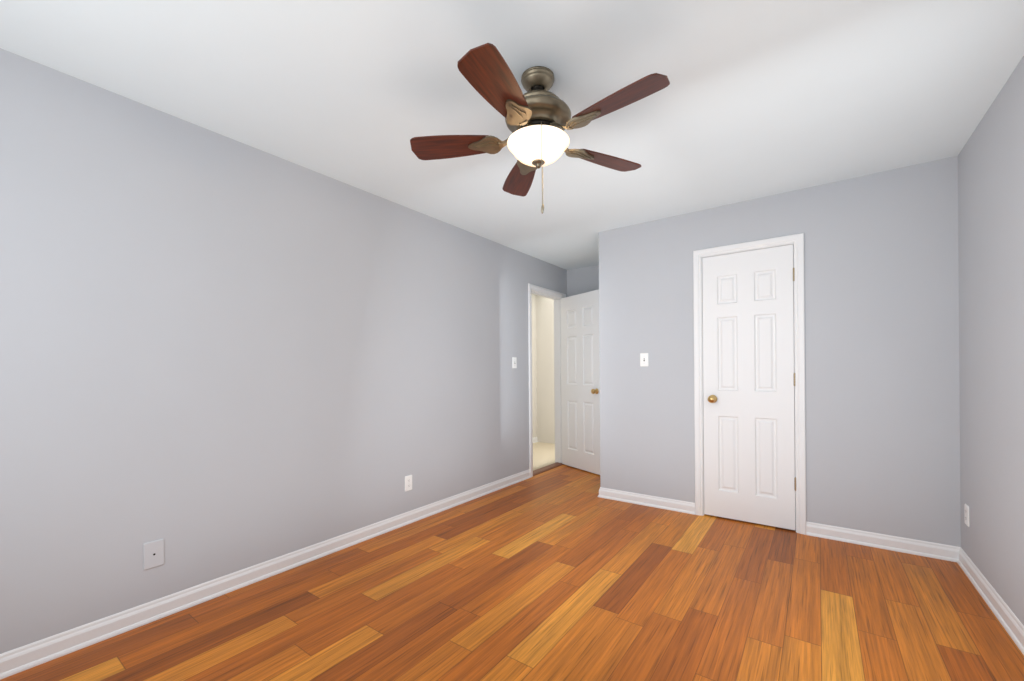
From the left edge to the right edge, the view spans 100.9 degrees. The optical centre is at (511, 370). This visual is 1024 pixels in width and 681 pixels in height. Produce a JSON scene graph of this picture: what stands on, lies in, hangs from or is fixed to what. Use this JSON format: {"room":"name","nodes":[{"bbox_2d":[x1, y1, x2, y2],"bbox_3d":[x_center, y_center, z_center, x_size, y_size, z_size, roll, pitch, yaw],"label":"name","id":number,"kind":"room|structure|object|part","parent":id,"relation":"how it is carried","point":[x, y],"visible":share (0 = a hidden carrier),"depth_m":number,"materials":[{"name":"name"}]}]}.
{"room":"empty bedroom","nodes":[
{"label":"empty bedroom","id":0,"kind":"room"},
{"bbox_2d":[0,48,566,653],"bbox_3d":[-0.913,-0.043,3.185,0.120,2.420,5.570,0,0,36],"label":"wall","id":1,"kind":"structure","parent":0,"point":[220,354],"depth_m":2.17,"materials":[{"name":"paint"}]},
{"bbox_2d":[143,539,164,569],"bbox_3d":[-1.690,0.866,1.995,0.006,0.125,0.078,0,0,36],"label":"outlet plate","id":2,"kind":"object","parent":1,"relation":"attached to","point":[153,554],"visible":1,"depth_m":1.99,"materials":[{"name":"white plastic"}]},
{"bbox_2d":[0,469,530,679],"bbox_3d":[-1.106,1.124,2.787,0.020,0.089,4.448,0,0,36],"label":"baseboard","id":3,"kind":"structure","parent":1,"relation":"attached to","point":[25,657],"depth_m":2.15,"materials":[{"name":"white wood"}]},
{"bbox_2d":[405,475,411,490],"bbox_3d":[-0.791,0.860,3.235,0.007,0.115,0.070,0,0,36],"label":"electrical outlet plate","id":4,"kind":"object","parent":1,"relation":"attached to","point":[408,482],"visible":1,"depth_m":3.23,"materials":[{"name":"white plastic"}]},
{"bbox_2d":[512,357,516,367],"bbox_3d":[0.032,-0.083,4.374,0.017,0.115,0.070,0,0,36],"label":"switch plate","id":5,"kind":"object","parent":1,"relation":"attached to","point":[514,362],"visible":1,"depth_m":4.37,"materials":[{"name":"white plastic"}]},
{"bbox_2d":[528,283,565,476],"bbox_3d":[0.377,0.103,4.968,0.159,2.107,0.834,0,0,36],"label":"door frame","id":6,"kind":"structure","parent":1,"relation":"attached to","point":[557,356],"depth_m":5.24,"materials":[{"name":"white wood"}]},
{"bbox_2d":[561,289,599,474],"bbox_3d":[0.771,0.127,4.886,0.108,2.030,0.704,0,0,-31],"label":"bedroom door","id":7,"kind":"structure","parent":1,"relation":"in","point":[580,380],"depth_m":4.88,"materials":[{"name":"white wood"}]},
{"bbox_3d":[0.903,0.226,4.636,0.073,0.064,0.064,0,0,-31],"label":"bedroom door knob","id":8,"kind":"part","parent":7,"relation":"part of","materials":[{"name":"gold metal"}]},
{"bbox_2d":[0,462,1023,680],"bbox_3d":[0.453,1.180,2.203,3.470,0.073,5.570,0,0,36],"label":"floor","id":9,"kind":"structure","parent":0,"point":[564,572],"depth_m":2.03,"materials":[{"name":"brown wood"}]},
{"bbox_2d":[0,0,1023,269],"bbox_3d":[0.282,-1.312,2.974,4.620,0.100,6.640,0,0,36],"label":"ceiling","id":10,"kind":"structure","parent":0,"point":[758,98],"depth_m":1.86,"materials":[{"name":"paint"}]},
{"bbox_2d":[410,43,669,213],"bbox_3d":[0.123,-0.942,1.788,1.071,0.639,1.078,0,0,36],"label":"ceiling fan","id":11,"kind":"object","parent":10,"relation":"hanging from","point":[539,120],"visible":1,"depth_m":1.72,"materials":[{"name":"brown wood"}]},
{"label":"blade","id":12,"kind":"part","parent":11,"relation":"part of","materials":[{"name":"brown wood"}]},
{"label":"blade","id":13,"kind":"part","parent":11,"relation":"part of","materials":[{"name":"brown wood"}]},
{"bbox_3d":[0.041,-0.990,2.189,0.138,0.006,0.370,12,-2,-11],"label":"blade","id":14,"kind":"part","parent":11,"relation":"part of","materials":[{"name":"brown wood"}]},
{"bbox_3d":[0.112,-1.101,1.815,0.283,0.134,0.283,0,0,36],"label":"motor","id":15,"kind":"part","parent":11,"relation":"part of","materials":[{"name":"gold metal"}]},
{"bbox_3d":[0.113,-0.939,1.815,0.268,0.088,0.268,0,0,36],"label":"lamp shade","id":16,"kind":"part","parent":11,"relation":"part of","materials":[{"name":"white glass"}]},
{"bbox_3d":[0.446,-0.994,1.998,0.370,0.006,0.138,0,12,-29],"label":"blade","id":17,"kind":"part","parent":11,"relation":"part of","materials":[{"name":"brown wood"}]},
{"bbox_3d":[0.390,-0.993,1.555,0.370,0.006,0.138,0,12,43],"label":"blade","id":18,"kind":"part","parent":11,"relation":"part of","materials":[{"name":"brown wood"}]},
{"bbox_2d":[531,294,536,436],"bbox_3d":[-0.522,-0.046,5.686,0.120,2.420,3.200,0,0,36],"label":"wall","id":19,"kind":"structure","parent":0,"point":[534,406],"depth_m":6.80,"materials":[{"name":"paint"}]},
{"bbox_2d":[536,295,554,443],"bbox_3d":[0.846,-0.057,6.596,1.030,2.420,0.120,0,0,36],"label":"wall","id":20,"kind":"structure","parent":0,"point":[545,370],"depth_m":6.75,"materials":[{"name":"paint"}]},
{"bbox_2d":[567,248,794,403],"bbox_3d":[2.042,-0.066,4.410,3.230,2.420,0.120,0,0,36],"label":"wall","id":21,"kind":"structure","parent":0,"point":[582,280],"depth_m":5.17,"materials":[{"name":"paint"}]},
{"bbox_2d":[599,156,960,546],"bbox_3d":[1.816,-0.064,3.203,2.420,2.420,0.120,0,0,36],"label":"wall","id":22,"kind":"structure","parent":0,"point":[881,287],"depth_m":2.84,"materials":[{"name":"paint"}]},
{"bbox_2d":[640,353,648,366],"bbox_3d":[1.130,-0.094,3.615,0.070,0.115,0.017,0,0,36],"label":"switch plate","id":23,"kind":"object","parent":22,"relation":"attached to","point":[643,359],"visible":1,"depth_m":3.62,"materials":[{"name":"white plastic"}]},
{"bbox_2d":[601,487,694,514],"bbox_3d":[1.146,1.107,3.608,0.785,0.089,0.020,0,0,36],"label":"baseboard","id":24,"kind":"structure","parent":22,"relation":"attached to","point":[655,501],"depth_m":3.59,"materials":[{"name":"white wood"}]},
{"bbox_2d":[702,244,794,529],"bbox_3d":[1.748,0.119,3.159,0.600,2.030,0.108,0,0,36],"label":"closet door","id":25,"kind":"structure","parent":22,"relation":"in","point":[748,388],"depth_m":3.16,"materials":[{"name":"white wood"}]},
{"bbox_3d":[1.552,0.221,3.279,0.064,0.064,0.073,0,0,36],"label":"knob","id":26,"kind":"part","parent":25,"relation":"part of","materials":[{"name":"gold metal"}]},
{"bbox_2d":[693,233,805,534],"bbox_3d":[1.793,0.113,3.221,0.646,2.065,0.120,0,0,36],"label":"door frame","id":27,"kind":"structure","parent":22,"relation":"attached to","point":[702,361],"depth_m":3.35,"materials":[{"name":"white wood"}]},
{"bbox_2d":[806,521,951,560],"bbox_3d":[2.341,1.097,2.744,0.705,0.089,0.020,0,0,36],"label":"baseboard","id":28,"kind":"structure","parent":22,"relation":"attached to","point":[882,541],"depth_m":2.72,"materials":[{"name":"white wood"}]},
{"bbox_2d":[958,56,1023,624],"bbox_3d":[1.440,-0.061,0.723,0.120,2.420,4.340,0,0,36],"label":"wall","id":29,"kind":"structure","parent":0,"point":[991,245],"depth_m":2.01,"materials":[{"name":"paint"}]},
{"bbox_2d":[964,504,968,526],"bbox_3d":[2.582,0.820,2.400,0.007,0.115,0.070,0,0,36],"label":"electrical outlet plate","id":30,"kind":"object","parent":29,"relation":"attached to","point":[966,511],"visible":0.94,"depth_m":2.39,"materials":[{"name":"white plastic"}]},
{"bbox_2d":[952,546,1023,654],"bbox_3d":[1.428,1.104,0.812,0.020,0.089,4.220,0,0,36],"label":"baseboard","id":31,"kind":"structure","parent":29,"relation":"attached to","point":[1013,626],"depth_m":2.03,"materials":[{"name":"white wood"}]},
{"label":"outside","id":32,"kind":"structure","parent":0,"visible":0},
{"bbox_2d":[533,442,554,470],"bbox_3d":[-0.095,1.189,5.384,1.150,0.064,3.200,0,0,36],"label":"floor carpet","id":33,"kind":"object","parent":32,"point":[543,454],"visible":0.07,"depth_m":5.81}
]}

